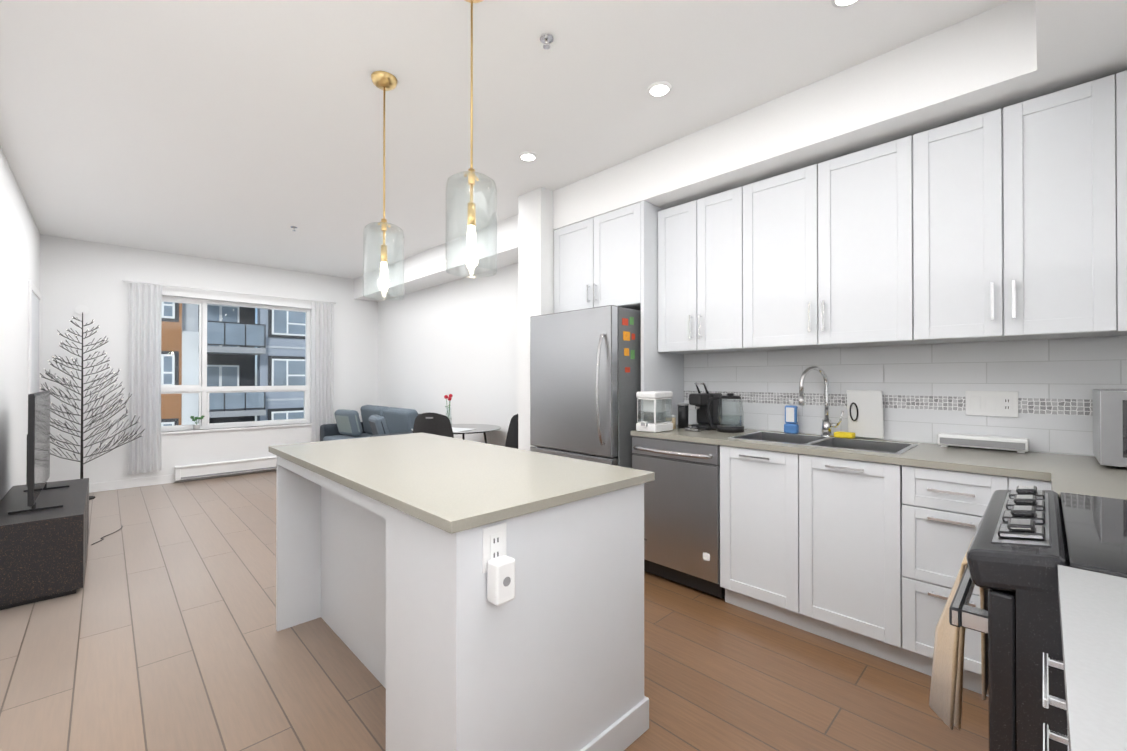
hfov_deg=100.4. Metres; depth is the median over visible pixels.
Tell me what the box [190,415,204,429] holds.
potted plant
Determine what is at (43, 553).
tv stand
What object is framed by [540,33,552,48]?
sprinkler
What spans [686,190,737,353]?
upper cabinet
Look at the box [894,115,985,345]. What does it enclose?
upper cabinet
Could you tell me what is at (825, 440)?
sink
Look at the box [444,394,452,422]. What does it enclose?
vase
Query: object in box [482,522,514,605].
outlet
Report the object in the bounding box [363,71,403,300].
pendant light
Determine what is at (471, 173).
pendant light
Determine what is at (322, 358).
curtain
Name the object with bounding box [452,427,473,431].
placemat
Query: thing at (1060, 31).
ceiling soffit
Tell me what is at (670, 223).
upper cabinet
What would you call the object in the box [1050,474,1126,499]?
countertop
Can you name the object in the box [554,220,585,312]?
upper cabinet
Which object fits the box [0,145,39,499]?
wall
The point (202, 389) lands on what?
window
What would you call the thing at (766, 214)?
upper cabinet
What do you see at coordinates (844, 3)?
recessed light
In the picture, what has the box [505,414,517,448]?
chair
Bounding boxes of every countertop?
[269,432,654,535]
[631,422,1126,481]
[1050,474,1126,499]
[1058,565,1126,750]
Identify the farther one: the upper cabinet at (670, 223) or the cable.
the cable
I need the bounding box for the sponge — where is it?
[834,431,854,438]
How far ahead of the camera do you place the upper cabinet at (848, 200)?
2.41 m
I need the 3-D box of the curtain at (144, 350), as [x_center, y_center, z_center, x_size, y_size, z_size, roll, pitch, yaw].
[-4.807,0.032,5.396,0.297,2.160,0.067,0,0,-44]
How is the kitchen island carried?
on the floor
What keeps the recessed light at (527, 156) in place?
in the ceiling
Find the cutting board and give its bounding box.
[846,390,883,438]
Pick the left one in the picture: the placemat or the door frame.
the door frame
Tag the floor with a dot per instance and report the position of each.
(158, 632)
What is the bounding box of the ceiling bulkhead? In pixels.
[354,214,517,301]
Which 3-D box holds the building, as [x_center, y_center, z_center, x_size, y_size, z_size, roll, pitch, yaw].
[-11.318,0.359,20.041,28.000,30.000,2.000,0,0,-44]
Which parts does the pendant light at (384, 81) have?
lamp shade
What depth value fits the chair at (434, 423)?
4.02 m
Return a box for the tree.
[40,312,143,499]
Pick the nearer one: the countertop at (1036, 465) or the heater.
the countertop at (1036, 465)
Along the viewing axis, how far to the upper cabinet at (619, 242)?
3.27 m
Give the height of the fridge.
1.720 m
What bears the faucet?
on the countertop at (1036, 465)
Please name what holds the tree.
on the floor
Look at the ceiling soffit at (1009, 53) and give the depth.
2.28 m
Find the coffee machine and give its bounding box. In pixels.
[678,383,721,430]
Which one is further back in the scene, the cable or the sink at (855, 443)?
the cable
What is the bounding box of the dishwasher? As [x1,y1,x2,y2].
[632,436,724,598]
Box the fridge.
[530,305,640,467]
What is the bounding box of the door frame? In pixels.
[28,280,41,393]
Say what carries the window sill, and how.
attached to the wall at (90, 275)
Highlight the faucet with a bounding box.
[798,366,843,436]
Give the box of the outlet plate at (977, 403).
[965,391,1017,416]
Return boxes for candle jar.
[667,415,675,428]
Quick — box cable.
[91,525,122,544]
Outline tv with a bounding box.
[8,390,69,513]
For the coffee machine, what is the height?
0.307 m
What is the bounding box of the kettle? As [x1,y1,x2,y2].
[706,393,743,432]
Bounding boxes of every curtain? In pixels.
[127,283,161,473]
[311,302,332,441]
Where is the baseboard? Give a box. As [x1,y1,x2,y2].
[89,469,275,492]
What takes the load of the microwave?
on the countertop at (1036, 465)
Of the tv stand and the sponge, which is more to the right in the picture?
the sponge
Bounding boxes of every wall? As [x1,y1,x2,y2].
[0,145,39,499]
[40,234,377,483]
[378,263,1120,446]
[518,187,553,450]
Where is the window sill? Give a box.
[161,423,311,434]
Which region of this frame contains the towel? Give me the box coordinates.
[929,539,988,729]
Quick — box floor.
[0,470,988,750]
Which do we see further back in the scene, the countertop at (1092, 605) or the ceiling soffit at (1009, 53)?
the ceiling soffit at (1009, 53)
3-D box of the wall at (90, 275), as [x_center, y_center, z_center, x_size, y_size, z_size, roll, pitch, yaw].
[-4.280,-0.089,6.226,3.550,2.750,0.300,0,0,-44]
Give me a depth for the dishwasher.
2.75 m
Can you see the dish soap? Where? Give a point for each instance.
(791, 425)
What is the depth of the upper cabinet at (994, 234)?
1.88 m
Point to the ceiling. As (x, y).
(240, 130)
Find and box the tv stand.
[0,478,88,609]
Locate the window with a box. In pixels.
[161,296,309,431]
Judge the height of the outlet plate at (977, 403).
0.120 m
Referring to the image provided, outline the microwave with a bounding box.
[1093,389,1126,468]
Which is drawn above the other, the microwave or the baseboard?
the microwave
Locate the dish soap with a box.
[784,400,798,433]
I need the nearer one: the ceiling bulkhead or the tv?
the tv
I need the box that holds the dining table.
[411,424,500,442]
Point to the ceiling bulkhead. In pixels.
(425, 269)
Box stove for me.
[929,486,1126,750]
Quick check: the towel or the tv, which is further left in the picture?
the tv
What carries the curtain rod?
attached to the wall at (90, 275)
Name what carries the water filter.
on the countertop at (1036, 465)
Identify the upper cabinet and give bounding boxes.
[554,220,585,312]
[586,200,657,317]
[654,203,689,357]
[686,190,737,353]
[730,168,801,353]
[802,141,901,349]
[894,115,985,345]
[978,70,1126,345]
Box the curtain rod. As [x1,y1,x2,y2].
[122,280,335,303]
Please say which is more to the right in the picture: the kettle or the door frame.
the kettle
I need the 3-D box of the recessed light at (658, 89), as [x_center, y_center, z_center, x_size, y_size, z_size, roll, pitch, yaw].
[0.496,-1.478,2.427,0.124,0.012,0.124,0,0,-44]
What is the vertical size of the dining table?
0.742 m
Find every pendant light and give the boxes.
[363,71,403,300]
[445,0,496,277]
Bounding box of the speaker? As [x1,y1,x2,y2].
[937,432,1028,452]
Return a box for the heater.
[175,456,276,480]
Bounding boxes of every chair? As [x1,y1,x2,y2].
[413,412,453,437]
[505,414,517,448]
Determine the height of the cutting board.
0.263 m
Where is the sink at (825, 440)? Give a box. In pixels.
[728,431,917,453]
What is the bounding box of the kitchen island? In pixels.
[276,456,654,750]
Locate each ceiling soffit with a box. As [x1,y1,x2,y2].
[553,0,1126,229]
[1025,0,1126,75]
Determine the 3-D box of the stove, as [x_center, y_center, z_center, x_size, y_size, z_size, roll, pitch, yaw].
[1.297,0.783,0.980,0.752,0.951,0.886,0,0,-44]
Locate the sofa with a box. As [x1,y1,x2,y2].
[320,405,419,440]
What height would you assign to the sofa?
0.862 m
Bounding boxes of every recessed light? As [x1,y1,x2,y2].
[519,151,536,160]
[647,81,671,96]
[831,0,859,7]
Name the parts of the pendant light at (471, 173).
lamp shade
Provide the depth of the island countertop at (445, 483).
1.66 m
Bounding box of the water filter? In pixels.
[636,391,672,432]
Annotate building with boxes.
[161,302,304,425]
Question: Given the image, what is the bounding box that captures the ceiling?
[0,0,1010,278]

